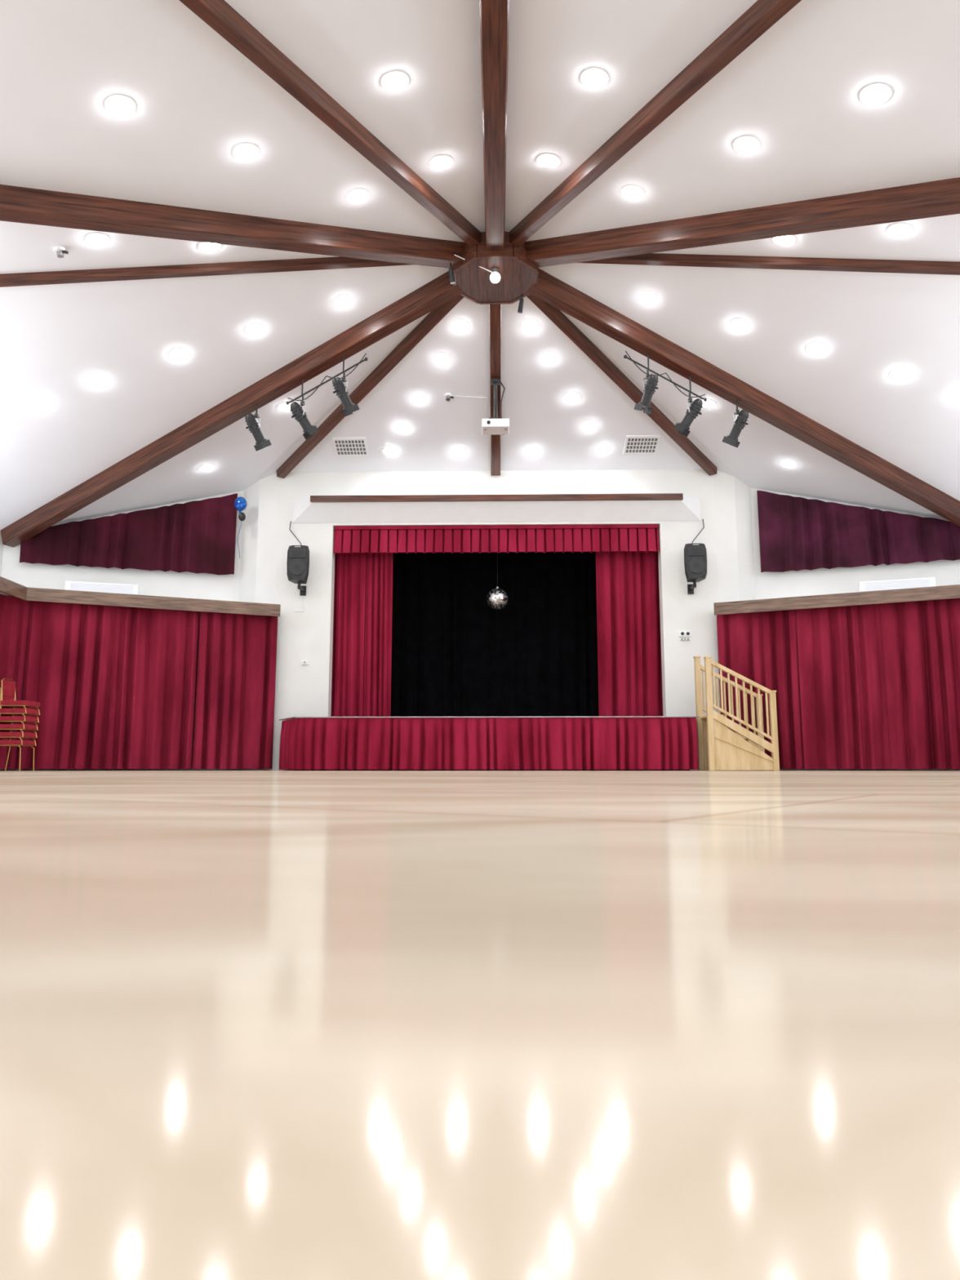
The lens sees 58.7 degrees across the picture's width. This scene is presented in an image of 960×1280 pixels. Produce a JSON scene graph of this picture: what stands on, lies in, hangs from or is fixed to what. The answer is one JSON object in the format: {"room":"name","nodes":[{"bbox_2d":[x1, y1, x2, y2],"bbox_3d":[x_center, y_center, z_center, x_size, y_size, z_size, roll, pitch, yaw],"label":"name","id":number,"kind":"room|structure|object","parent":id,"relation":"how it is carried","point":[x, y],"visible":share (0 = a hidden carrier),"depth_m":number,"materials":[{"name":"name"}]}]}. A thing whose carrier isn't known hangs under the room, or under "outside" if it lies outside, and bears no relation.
{"room":"community hall","nodes":[
{"label":"community hall","id":0,"kind":"room"},
{"bbox_2d":[0,473,279,770],"bbox_3d":[-7.788,-1.672,9.324,5.795,6.180,17.758,-1,-9,5],"label":"wall","id":1,"kind":"structure","parent":0,"point":[253,580],"depth_m":17.53,"materials":[{"name":"paint"}]},
{"bbox_2d":[0,591,10,595],"bbox_3d":[-9.197,-1.472,11.269,2.390,0.120,10.300,0,-8,1],"label":"trim","id":2,"kind":"structure","parent":1,"relation":"attached to","point":[1,593],"depth_m":15.29,"materials":[{"name":"brown paint"}]},
{"bbox_2d":[0,576,26,599],"bbox_3d":[-8.112,-1.513,10.729,0.050,0.240,9.265,0,-8,-1],"label":"trim","id":3,"kind":"structure","parent":1,"relation":"attached to","point":[8,587],"depth_m":14.86,"materials":[{"name":"brown wood"}]},
{"bbox_2d":[0,595,33,768],"bbox_3d":[-9.146,0.520,13.675,0.562,3.070,3.934,-4,-9,23],"label":"pleated curtain","id":4,"kind":"object","parent":1,"relation":"hanging from","point":[15,614],"visible":0.66,"depth_m":15.26,"materials":[{"name":"fabric"}]},
{"bbox_2d":[20,601,118,768],"bbox_3d":[-7.466,0.816,15.596,1.426,3.050,0.290,3,-9,-20],"label":"pleated curtain","id":5,"kind":"object","parent":1,"relation":"hanging from","point":[71,668],"visible":0.94,"depth_m":15.56,"materials":[{"name":"fabric"}]},
{"bbox_2d":[19,493,237,574],"bbox_3d":[-7.012,-2.287,17.226,4.011,1.750,0.174,2,-9,-16],"label":"window curtain","id":6,"kind":"object","parent":1,"relation":"attached to","point":[197,536],"visible":0.97,"depth_m":17.28,"materials":[{"name":"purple fabric"}]},
{"bbox_2d":[234,497,247,558],"bbox_3d":[-4.926,-2.304,17.479,0.260,1.300,0.182,0,-8,1],"label":"foil balloon","id":7,"kind":"object","parent":6,"relation":"attached to","point":[240,503],"visible":1,"depth_m":17.48,"materials":[{"name":"blue plastic"}]},
{"bbox_2d":[26,586,280,616],"bbox_3d":[-6.054,-0.705,16.139,4.483,0.240,0.040,3,-9,-21],"label":"curtain pelmet","id":8,"kind":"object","parent":1,"relation":"attached to","point":[35,594],"depth_m":16.06,"materials":[{"name":"brown wood"}]},
{"bbox_2d":[108,606,199,768],"bbox_3d":[-6.112,0.890,16.092,1.462,3.050,0.284,3,-9,-21],"label":"pleated curtain","id":9,"kind":"object","parent":1,"relation":"hanging from","point":[155,683],"visible":0.98,"depth_m":16.06,"materials":[{"name":"fabric"}]},
{"bbox_2d":[192,611,277,768],"bbox_3d":[-4.743,0.972,16.634,1.482,3.050,0.307,3,-9,-18],"label":"pleated curtain","id":10,"kind":"object","parent":1,"relation":"hanging from","point":[235,698],"visible":0.98,"depth_m":16.59,"materials":[{"name":"fabric"}]},
{"bbox_3d":[-6.588,-0.690,16.513,5.203,0.120,2.398,0,-8,1],"label":"trim","id":11,"kind":"structure","parent":1,"relation":"attached to","visible":0},
{"bbox_2d":[64,580,139,595],"bbox_3d":[-7.241,-0.933,16.373,1.300,0.300,0.262,2,-9,-16],"label":"heater","id":12,"kind":"object","parent":11,"relation":"on","point":[126,588],"visible":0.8,"depth_m":16.27,"materials":[{"name":"white paint"}]},
{"bbox_2d":[377,446,386,455],"bbox_3d":[-1.945,-3.808,17.187,0.259,0.109,0.250,0,-8,1],"label":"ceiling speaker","id":13,"kind":"object","parent":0,"point":[380,450],"depth_m":17.17},
{"bbox_2d":[0,770,959,1279],"bbox_3d":[0.140,1.186,7.202,24.000,0.100,20.600,0,-8,1],"label":"floor","id":14,"kind":"structure","parent":0,"point":[254,1024],"depth_m":0.20,"materials":[{"name":"beige wood"}]},
{"bbox_2d":[0,678,39,771],"bbox_3d":[-7.732,1.411,14.249,0.533,1.539,0.444,0,-8,1],"label":"stacked chairs","id":15,"kind":"object","parent":14,"relation":"on","point":[8,702],"visible":1,"depth_m":14.12,"materials":[{"name":"fabric"}]},
{"bbox_2d":[286,717,689,770],"bbox_3d":[0.126,2.306,18.427,7.940,1.000,5.070,0,-8,1],"label":"stage platform","id":16,"kind":"object","parent":14,"relation":"on","point":[315,717],"visible":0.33,"depth_m":15.97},
{"bbox_2d":[330,552,366,716],"bbox_3d":[-2.834,-0.329,17.777,0.901,3.980,0.179,-1,-9,4],"label":"stage curtain","id":17,"kind":"object","parent":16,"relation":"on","point":[349,585],"visible":0.64,"depth_m":17.71,"materials":[{"name":"fabric"}]},
{"bbox_2d":[362,559,366,716],"bbox_3d":[-2.667,-0.693,19.029,0.560,5.090,0.099,1,-9,-6],"label":"curtain","id":18,"kind":"object","parent":16,"relation":"on","point":[366,559],"visible":0.02,"depth_m":18.89,"materials":[{"name":"red fabric"}]},
{"bbox_2d":[363,552,393,716],"bbox_3d":[-2.111,-0.333,17.753,0.554,3.980,0.125,2,-9,-10],"label":"stage curtain","id":19,"kind":"object","parent":16,"relation":"on","point":[379,575],"visible":0.84,"depth_m":17.70,"materials":[{"name":"fabric"}]},
{"bbox_2d":[279,715,699,720],"bbox_3d":[0.039,1.502,16.326,8.051,0.026,0.960,0,-8,1],"label":"rail","id":20,"kind":"object","parent":16,"relation":"attached to","point":[523,716],"visible":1,"depth_m":15.84,"materials":[{"name":"grey metal"}]},
{"bbox_2d":[279,717,698,769],"bbox_3d":[-0.020,1.932,15.906,8.036,0.955,0.927,-1,-9,7],"label":"stage skirt","id":21,"kind":"object","parent":20,"relation":"hanging from","point":[317,743],"visible":1,"depth_m":15.83,"materials":[{"name":"fabric"}]},
{"bbox_2d":[390,551,599,716],"bbox_3d":[0.391,-0.447,20.676,6.600,5.090,0.136,0,-8,1],"label":"curtain","id":22,"kind":"object","parent":16,"relation":"on","point":[454,654],"visible":0.53,"depth_m":20.62,"materials":[{"name":"black fabric"}]},
{"bbox_2d":[595,551,662,715],"bbox_3d":[3.191,-0.342,17.693,1.530,3.980,0.199,0,-8,1],"label":"stage curtain","id":23,"kind":"object","parent":16,"relation":"on","point":[629,666],"visible":0.75,"depth_m":17.62,"materials":[{"name":"fabric"}]},
{"bbox_2d":[693,656,779,770],"bbox_3d":[4.698,1.316,15.710,1.250,2.155,0.920,0,-8,1],"label":"wooden stairs","id":24,"kind":"structure","parent":14,"relation":"on","point":[721,747],"depth_m":15.28,"materials":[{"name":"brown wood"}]},
{"bbox_2d":[0,0,959,530],"bbox_3d":[0.149,-5.072,8.592,21.260,3.510,19.200,0,-8,1],"label":"ceiling","id":25,"kind":"structure","parent":0,"point":[796,89],"depth_m":11.28,"materials":[{"name":"paint"}]},
{"bbox_2d":[27,397,48,409],"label":"recessed light","id":26,"kind":"object","parent":25,"relation":"in","point":[38,403],"depth_m":13.65,"materials":[{"name":"white paint"}]},
{"bbox_2d":[53,246,68,257],"bbox_3d":[-5.384,-4.980,10.963,0.182,0.121,0.142,0,-8,1],"label":"smoke detector","id":27,"kind":"object","parent":25,"relation":"attached to","point":[60,251],"visible":1,"depth_m":10.94,"materials":[{"name":"white paint"}]},
{"bbox_2d":[84,232,110,245],"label":"recessed light","id":28,"kind":"object","parent":25,"relation":"in","point":[93,238],"depth_m":10.87,"materials":[{"name":"white paint"}]},
{"bbox_2d":[88,375,108,387],"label":"recessed light","id":29,"kind":"object","parent":25,"relation":"in","point":[95,381],"depth_m":13.55,"materials":[{"name":"white paint"}]},
{"bbox_2d":[104,94,135,115],"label":"recessed light","id":30,"kind":"object","parent":25,"relation":"in","point":[117,104],"depth_m":8.70,"materials":[{"name":"white paint"}]},
{"bbox_2d":[168,347,188,361],"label":"recessed light","id":31,"kind":"object","parent":25,"relation":"in","point":[178,354],"depth_m":13.46,"materials":[{"name":"white paint"}]},
{"bbox_2d":[0,256,410,287],"bbox_3d":[-5.374,-4.993,11.620,10.427,2.379,0.130,2,-9,-14],"label":"roof beam","id":32,"kind":"structure","parent":25,"relation":"attached to","point":[19,279],"depth_m":11.91,"materials":[{"name":"brown wood"}]},
{"bbox_2d":[199,463,214,471],"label":"recessed light","id":33,"kind":"object","parent":25,"relation":"in","point":[207,467],"depth_m":16.68,"materials":[{"name":"white paint"}]},
{"bbox_2d":[198,241,221,252],"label":"recessed light","id":34,"kind":"object","parent":25,"relation":"in","point":[205,246],"depth_m":11.54,"materials":[{"name":"white paint"}]},
{"bbox_2d":[0,184,464,268],"bbox_3d":[-5.335,-4.972,9.656,11.929,2.985,0.240,5,-10,-31],"label":"roof beam","id":35,"kind":"structure","parent":25,"relation":"attached to","point":[24,205],"depth_m":10.79,"materials":[{"name":"brown wood"}]},
{"bbox_2d":[448,262,455,284],"bbox_3d":[-0.417,-5.472,12.686,0.077,0.351,0.123,-5,-10,30],"label":"microphone","id":36,"kind":"object","parent":35,"relation":"hanging from","point":[452,281],"visible":1,"depth_m":12.65,"materials":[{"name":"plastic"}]},
{"bbox_2d":[0,271,463,546],"bbox_3d":[-4.750,-3.845,15.000,9.866,3.517,0.250,-4,-9,23],"label":"roof beam","id":37,"kind":"structure","parent":25,"relation":"attached to","point":[438,291],"depth_m":14.67,"materials":[{"name":"brown wood"}]},
{"bbox_2d":[244,404,271,451],"bbox_3d":[-3.811,-3.647,14.589,0.260,0.777,0.452,-8,-11,42],"label":"spotlight","id":38,"kind":"object","parent":37,"relation":"hanging from","point":[254,427],"visible":1,"depth_m":14.52,"materials":[{"name":"black plastic"}]},
{"bbox_2d":[285,353,368,405],"bbox_3d":[-2.545,-4.331,14.126,1.566,0.678,0.064,-4,-9,23],"label":"bar","id":39,"kind":"object","parent":37,"relation":"attached to","point":[356,365],"visible":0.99,"depth_m":14.11,"materials":[{"name":"black metal"}]},
{"bbox_2d":[289,395,319,439],"bbox_3d":[-2.944,-3.729,14.226,0.470,0.703,0.259,5,-10,-30],"label":"spotlight","id":40,"kind":"object","parent":39,"relation":"hanging from","point":[298,412],"visible":1,"depth_m":14.15,"materials":[{"name":"black metal"}]},
{"bbox_2d":[332,372,359,417],"bbox_3d":[-2.212,-4.036,13.936,0.446,0.716,0.260,7,-11,-38],"label":"spotlight","id":41,"kind":"object","parent":39,"relation":"hanging from","point":[341,391],"visible":1,"depth_m":13.86,"materials":[{"name":"black metal"}]},
{"bbox_2d":[232,142,258,160],"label":"recessed light","id":42,"kind":"object","parent":25,"relation":"in","point":[243,151],"depth_m":9.77,"materials":[{"name":"white paint"}]},
{"bbox_2d":[244,323,264,337],"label":"recessed light","id":43,"kind":"object","parent":25,"relation":"in","point":[253,330],"depth_m":13.39,"materials":[{"name":"white paint"}]},
{"bbox_2d":[277,402,292,411],"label":"recessed light","id":44,"kind":"object","parent":25,"relation":"in","point":[282,406],"depth_m":15.48,"materials":[{"name":"white paint"}]},
{"bbox_2d":[179,0,480,247],"bbox_3d":[-2.859,-5.685,6.786,0.160,2.481,12.874,-4,-9,26],"label":"roof beam","id":45,"kind":"structure","parent":25,"relation":"attached to","point":[219,15],"depth_m":9.11,"materials":[{"name":"brown wood"}]},
{"bbox_2d":[333,293,353,308],"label":"recessed light","id":46,"kind":"object","parent":25,"relation":"in","point":[342,301],"depth_m":13.31,"materials":[{"name":"white paint"}]},
{"bbox_2d":[332,437,368,456],"bbox_3d":[-2.587,-3.868,17.087,0.660,0.208,0.497,0,-8,1],"label":"ceiling vent","id":47,"kind":"object","parent":25,"relation":"in","point":[344,446],"visible":1,"depth_m":17.06,"materials":[{"name":"white metal"}]},
{"bbox_2d":[346,188,368,203],"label":"recessed light","id":48,"kind":"object","parent":25,"relation":"in","point":[357,195],"depth_m":11.03,"materials":[{"name":"white paint"}]},
{"bbox_2d":[275,294,463,478],"bbox_3d":[-2.157,-4.615,15.667,0.170,1.859,6.078,8,-11,-41],"label":"roof beam","id":49,"kind":"structure","parent":25,"relation":"attached to","point":[435,316],"depth_m":15.29,"materials":[{"name":"brown wood"}]},
{"bbox_2d":[383,445,396,455],"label":"recessed light","id":50,"kind":"object","parent":25,"relation":"in","point":[390,451],"depth_m":17.16,"materials":[{"name":"white paint"}]},
{"bbox_2d":[381,71,408,90],"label":"recessed light","id":51,"kind":"object","parent":25,"relation":"in","point":[393,80],"depth_m":9.05,"materials":[{"name":"white paint"}]},
{"bbox_2d":[394,422,409,433],"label":"recessed light","id":52,"kind":"object","parent":25,"relation":"in","point":[402,428],"depth_m":16.58,"materials":[{"name":"white paint"}]},
{"bbox_2d":[411,392,427,404],"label":"recessed light","id":53,"kind":"object","parent":25,"relation":"in","point":[418,398],"depth_m":15.91,"materials":[{"name":"white paint"}]},
{"bbox_2d":[429,155,453,169],"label":"recessed light","id":54,"kind":"object","parent":25,"relation":"in","point":[440,162],"depth_m":10.63,"materials":[{"name":"white paint"}]},
{"bbox_2d":[433,352,449,366],"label":"recessed light","id":55,"kind":"object","parent":25,"relation":"in","point":[442,359],"depth_m":15.06,"materials":[{"name":"white paint"}]},
{"bbox_2d":[444,392,453,400],"bbox_3d":[-0.574,-4.500,15.845,0.175,0.132,0.144,0,-8,1],"label":"smoke detector","id":56,"kind":"object","parent":25,"relation":"attached to","point":[447,396],"visible":1,"depth_m":15.80,"materials":[{"name":"white paint"}]},
{"bbox_2d":[452,446,466,457],"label":"recessed light","id":57,"kind":"object","parent":25,"relation":"in","point":[459,451],"depth_m":17.18,"materials":[{"name":"white paint"}]},
{"bbox_2d":[451,320,469,333],"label":"recessed light","id":58,"kind":"object","parent":25,"relation":"in","point":[459,326],"depth_m":14.44,"materials":[{"name":"white paint"}]},
{"bbox_2d":[452,395,488,398],"bbox_3d":[-0.172,-4.516,15.866,0.682,0.038,0.069,0,-8,1],"label":"conduit","id":59,"kind":"object","parent":25,"relation":"attached to","point":[452,396],"depth_m":15.86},
{"bbox_2d":[479,0,509,250],"bbox_3d":[0.094,-6.015,5.845,0.270,2.154,13.404,0,-8,1],"label":"roof beam","id":60,"kind":"structure","parent":25,"relation":"attached to","point":[494,14],"depth_m":9.28,"materials":[{"name":"brown wood"}]},
{"bbox_2d":[488,304,501,475],"bbox_3d":[0.285,-4.588,15.680,0.200,1.798,4.340,0,-8,1],"label":"roof beam","id":61,"kind":"structure","parent":25,"relation":"attached to","point":[495,310],"depth_m":15.09,"materials":[{"name":"brown wood"}]},
{"bbox_2d":[481,377,509,435],"bbox_3d":[0.278,-4.185,15.252,0.480,0.991,0.460,0,-8,1],"label":"ceiling projector","id":62,"kind":"object","parent":61,"relation":"attached to","point":[491,426],"visible":1,"depth_m":15.15,"materials":[{"name":"white paint"}]},
{"bbox_2d":[453,231,538,304],"bbox_3d":[0.233,-5.768,13.143,1.306,0.530,1.306,0,-8,1],"label":"hub","id":63,"kind":"object","parent":25,"relation":"attached to","point":[517,274],"visible":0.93,"depth_m":12.90,"materials":[{"name":"brown wood"}]},
{"bbox_2d":[454,254,500,283],"bbox_3d":[-0.045,-5.519,12.736,0.721,0.318,0.160,2,-9,-14],"label":"globe lamp","id":64,"kind":"object","parent":63,"relation":"attached to","point":[495,277],"visible":1,"depth_m":12.74,"materials":[{"name":"white glass"}]},
{"bbox_2d":[517,294,523,313],"bbox_3d":[0.644,-5.314,13.501,0.077,0.281,0.123,5,-10,-29],"label":"microphone","id":65,"kind":"object","parent":63,"relation":"hanging from","point":[521,302],"visible":1,"depth_m":13.47,"materials":[{"name":"black plastic"}]},
{"bbox_2d":[521,319,538,333],"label":"recessed light","id":66,"kind":"object","parent":25,"relation":"in","point":[529,326],"depth_m":14.41,"materials":[{"name":"white paint"}]},
{"bbox_2d":[524,446,539,456],"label":"recessed light","id":67,"kind":"object","parent":25,"relation":"in","point":[530,451],"depth_m":17.15,"materials":[{"name":"white paint"}]},
{"bbox_2d":[536,153,560,168],"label":"recessed light","id":68,"kind":"object","parent":25,"relation":"in","point":[544,160],"depth_m":10.60,"materials":[{"name":"white paint"}]},
{"bbox_2d":[540,351,557,364],"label":"recessed light","id":69,"kind":"object","parent":25,"relation":"in","point":[548,357],"depth_m":15.03,"materials":[{"name":"white paint"}]},
{"bbox_2d":[564,391,579,404],"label":"recessed light","id":70,"kind":"object","parent":25,"relation":"in","point":[571,397],"depth_m":15.85,"materials":[{"name":"white paint"}]},
{"bbox_2d":[582,421,597,431],"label":"recessed light","id":71,"kind":"object","parent":25,"relation":"in","point":[588,426],"depth_m":16.52,"materials":[{"name":"white paint"}]},
{"bbox_2d":[580,67,608,88],"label":"recessed light","id":72,"kind":"object","parent":25,"relation":"in","point":[593,77],"depth_m":9.01,"materials":[{"name":"white paint"}]},
{"bbox_2d":[595,444,610,454],"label":"recessed light","id":73,"kind":"object","parent":25,"relation":"in","point":[602,449],"depth_m":17.08,"materials":[{"name":"white paint"}]},
{"bbox_2d":[526,293,717,475],"bbox_3d":[2.724,-4.629,15.575,0.170,1.859,6.078,-8,-12,43],"label":"roof beam","id":74,"kind":"structure","parent":25,"relation":"attached to","point":[555,315],"depth_m":15.25,"materials":[{"name":"brown wood"}]},
{"bbox_2d":[621,185,644,199],"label":"recessed light","id":75,"kind":"object","parent":25,"relation":"in","point":[630,192],"depth_m":10.97,"materials":[{"name":"white paint"}]},
{"bbox_2d":[622,435,660,453],"bbox_3d":[3.212,-3.884,16.977,0.660,0.208,0.497,0,-8,1],"label":"ceiling vent","id":76,"kind":"object","parent":25,"relation":"in","point":[634,444],"visible":1,"depth_m":16.94,"materials":[{"name":"white metal"}]},
{"bbox_2d":[638,291,657,305],"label":"recessed light","id":77,"kind":"object","parent":25,"relation":"in","point":[646,298],"depth_m":13.23,"materials":[{"name":"white paint"}]},
{"bbox_2d":[509,0,801,247],"bbox_3d":[3.082,-5.702,6.673,0.160,2.481,12.874,4,-9,-24],"label":"roof beam","id":78,"kind":"structure","parent":25,"relation":"attached to","point":[762,15],"depth_m":9.13,"materials":[{"name":"brown wood"}]},
{"bbox_2d":[701,398,715,408],"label":"recessed light","id":79,"kind":"object","parent":25,"relation":"in","point":[709,403],"depth_m":15.33,"materials":[{"name":"white paint"}]},
{"bbox_2d":[728,318,748,332],"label":"recessed light","id":80,"kind":"object","parent":25,"relation":"in","point":[736,325],"depth_m":13.25,"materials":[{"name":"white paint"}]},
{"bbox_2d":[525,177,959,267],"bbox_3d":[5.670,-5.003,9.447,11.929,2.985,0.240,-5,-10,33],"label":"roof beam","id":81,"kind":"structure","parent":25,"relation":"attached to","point":[941,197],"depth_m":10.79,"materials":[{"name":"brown wood"}]},
{"bbox_2d":[526,268,959,526],"bbox_3d":[5.294,-3.874,14.809,9.866,3.517,0.250,3,-9,-21],"label":"roof beam","id":82,"kind":"structure","parent":25,"relation":"attached to","point":[555,292],"depth_m":14.40,"materials":[{"name":"brown wood"}]},
{"bbox_2d":[623,351,706,401],"bbox_3d":[3.054,-4.347,14.019,1.566,0.678,0.060,3,-9,-20],"label":"bar","id":83,"kind":"object","parent":82,"relation":"attached to","point":[635,362],"visible":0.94,"depth_m":14.01,"materials":[{"name":"black metal"}]},
{"bbox_2d":[634,369,658,414],"bbox_3d":[2.719,-4.046,13.845,0.260,0.723,0.407,6,-11,-37],"label":"spotlight","id":84,"kind":"object","parent":83,"relation":"hanging from","point":[649,388],"visible":1,"depth_m":13.77,"materials":[{"name":"black metal"}]},
{"bbox_2d":[673,392,702,436],"bbox_3d":[3.461,-3.747,14.104,0.470,0.703,0.259,-5,-10,32],"label":"spotlight","id":85,"kind":"object","parent":83,"relation":"hanging from","point":[693,411],"visible":1,"depth_m":14.03,"materials":[{"name":"black metal"}]},
{"bbox_2d":[722,400,748,448],"bbox_3d":[4.341,-3.670,14.434,0.260,0.777,0.452,7,-11,-40],"label":"spotlight","id":86,"kind":"object","parent":82,"relation":"hanging from","point":[739,424],"visible":1,"depth_m":14.36,"materials":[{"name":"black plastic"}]},
{"bbox_2d":[733,135,759,153],"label":"recessed light","id":87,"kind":"object","parent":25,"relation":"in","point":[743,144],"depth_m":9.66,"materials":[{"name":"white paint"}]},
{"bbox_2d":[577,253,959,275],"bbox_3d":[5.783,-5.024,11.408,10.427,2.379,0.130,-2,-9,16],"label":"roof beam","id":88,"kind":"structure","parent":25,"relation":"attached to","point":[923,267],"depth_m":11.82,"materials":[{"name":"brown wood"}]},
{"bbox_2d":[772,235,795,245],"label":"recessed light","id":89,"kind":"object","parent":25,"relation":"in","point":[784,240],"depth_m":11.39,"materials":[{"name":"white paint"}]},
{"bbox_2d":[780,459,796,467],"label":"recessed light","id":90,"kind":"object","parent":25,"relation":"in","point":[786,463],"depth_m":16.46,"materials":[{"name":"white paint"}]},
{"bbox_2d":[805,342,826,355],"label":"recessed light","id":91,"kind":"object","parent":25,"relation":"in","point":[815,348],"depth_m":13.27,"materials":[{"name":"white paint"}]},
{"bbox_2d":[859,83,892,105],"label":"recessed light","id":92,"kind":"object","parent":25,"relation":"in","point":[873,94],"depth_m":8.55,"materials":[{"name":"white paint"}]},
{"bbox_2d":[886,222,913,235],"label":"recessed light","id":93,"kind":"object","parent":25,"relation":"in","point":[899,228],"depth_m":10.67,"materials":[{"name":"white paint"}]},
{"bbox_2d":[888,368,911,381],"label":"recessed light","id":94,"kind":"object","parent":25,"relation":"in","point":[899,374],"depth_m":13.31,"materials":[{"name":"white paint"}]},
{"bbox_2d":[951,390,959,402],"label":"recessed light","id":95,"kind":"object","parent":25,"relation":"in","point":[956,395],"depth_m":13.42,"materials":[{"name":"white paint"}]},
{"bbox_2d":[269,469,720,770],"bbox_3d":[0.329,-0.475,17.408,9.000,6.200,0.300,0,-8,1],"label":"wall","id":96,"kind":"structure","parent":0,"point":[301,690],"depth_m":17.44,"materials":[{"name":"paint"}]},
{"bbox_2d":[288,521,301,545],"bbox_3d":[-3.768,-2.139,17.532,0.308,0.634,0.038,-1,-9,6],"label":"cable","id":97,"kind":"object","parent":96,"relation":"attached to","point":[291,522],"visible":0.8,"depth_m":17.52,"materials":[{"name":"black plastic"}]},
{"bbox_2d":[286,545,309,595],"bbox_3d":[-3.609,-1.394,17.146,0.450,0.900,0.620,0,-8,1],"label":"speaker","id":98,"kind":"object","parent":96,"relation":"attached to","point":[298,556],"visible":1,"depth_m":16.89},
{"bbox_2d":[293,596,304,611],"bbox_3d":[-3.669,-0.732,17.352,0.209,0.309,0.017,0,-8,1],"label":"cable conduit","id":99,"kind":"object","parent":96,"relation":"attached to","point":[304,597],"visible":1,"depth_m":17.33,"materials":[{"name":"white paint"}]},
{"bbox_2d":[302,660,307,664],"bbox_3d":[-3.523,0.449,17.163,0.120,0.090,0.050,0,-8,1],"label":"light switch","id":100,"kind":"object","parent":96,"relation":"attached to","point":[304,662],"visible":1,"depth_m":17.15,"materials":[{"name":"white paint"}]},
{"bbox_2d":[333,524,659,554],"bbox_3d":[0.327,-2.074,17.619,6.684,0.576,0.155,0,-8,1],"label":"valance","id":101,"kind":"object","parent":96,"relation":"attached to","point":[640,537],"visible":1,"depth_m":17.57,"materials":[{"name":"fabric"}]},
{"bbox_2d":[310,493,683,502],"bbox_3d":[0.320,-2.879,17.291,7.540,0.125,0.070,0,-8,1],"label":"trim","id":102,"kind":"structure","parent":96,"relation":"attached to","point":[664,496],"depth_m":17.26,"materials":[{"name":"brown wood"}]},
{"bbox_2d":[292,495,701,523],"bbox_3d":[0.324,-2.680,17.439,8.400,0.470,0.270,0,-8,1],"label":"header","id":103,"kind":"object","parent":96,"relation":"attached to","point":[688,508],"visible":0.93,"depth_m":17.43,"materials":[{"name":"white paint"}]},
{"bbox_2d":[678,631,690,639],"bbox_3d":[4.093,-0.078,17.096,0.231,0.149,0.045,0,-8,1],"label":"power socket","id":104,"kind":"object","parent":96,"relation":"attached to","point":[680,633],"visible":1,"depth_m":17.08,"materials":[{"name":"white paint"}]},
{"bbox_2d":[684,542,706,594],"bbox_3d":[4.249,-1.416,16.997,0.450,0.900,0.620,0,-8,1],"label":"speaker","id":105,"kind":"object","parent":96,"relation":"attached to","point":[695,554],"visible":1,"depth_m":16.74},
{"bbox_2d":[691,519,704,543],"bbox_3d":[4.419,-2.163,17.376,0.307,0.634,0.038,1,-9,-4],"label":"cable","id":106,"kind":"object","parent":96,"relation":"attached to","point":[703,519],"visible":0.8,"depth_m":17.37,"materials":[{"name":"black plastic"}]},
{"bbox_2d":[714,470,959,770],"bbox_3d":[8.127,-1.717,9.021,5.795,6.180,17.758,0,-9,-3],"label":"wall","id":107,"kind":"structure","parent":0,"point":[740,577],"depth_m":17.40,"materials":[{"name":"paint"}]},
{"bbox_2d":[716,609,804,768],"bbox_3d":[5.378,0.943,16.443,1.486,3.050,0.283,-3,-9,22],"label":"pleated curtain","id":108,"kind":"object","parent":107,"relation":"hanging from","point":[761,647],"visible":0.73,"depth_m":16.41,"materials":[{"name":"fabric"}]},
{"bbox_2d":[713,584,959,615],"bbox_3d":[6.659,-0.741,15.897,4.483,0.240,0.040,-4,-9,23],"label":"curtain pelmet","id":109,"kind":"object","parent":107,"relation":"attached to","point":[945,592],"depth_m":15.86,"materials":[{"name":"brown wood"}]},
{"bbox_2d":[795,604,891,768],"bbox_3d":[6.721,0.853,15.842,1.462,3.050,0.272,-4,-9,23],"label":"pleated curtain","id":110,"kind":"object","parent":107,"relation":"hanging from","point":[843,696],"visible":0.98,"depth_m":15.82,"materials":[{"name":"fabric"}]},
{"bbox_2d":[756,490,959,572],"bbox_3d":[7.647,-2.329,16.947,4.011,1.750,0.178,-3,-9,18],"label":"window curtain","id":111,"kind":"object","parent":107,"relation":"hanging from","point":[796,533],"visible":1,"depth_m":17.05,"materials":[{"name":"fabric"}]},
{"bbox_2d":[857,577,936,591],"bbox_3d":[7.852,-0.976,16.087,1.300,0.300,0.262,-3,-9,18],"label":"heater","id":112,"kind":"object","parent":107,"relation":"attached to","point":[886,584],"visible":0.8,"depth_m":15.99,"materials":[{"name":"white paint"}]},
{"bbox_2d":[880,598,959,768],"bbox_3d":[8.058,0.772,15.301,1.426,3.050,0.266,-4,-9,23],"label":"pleated curtain","id":113,"kind":"object","parent":107,"relation":"hanging from","point":[921,639],"visible":0.98,"depth_m":15.30,"materials":[{"name":"fabric"}]},
{"bbox_3d":[0.371,-3.272,20.009,9.000,0.100,3.980,0,-8,1],"label":"ceiling","id":114,"kind":"structure","parent":0,"visible":0},
{"bbox_2d":[487,559,507,609],"bbox_3d":[0.374,-2.043,18.399,0.450,2.805,0.448,0,-8,1],"label":"disco ball","id":115,"kind":"object","parent":114,"relation":"hanging from","point":[497,598],"visible":1,"depth_m":18.07,"materials":[{"name":"metal"}]}
]}

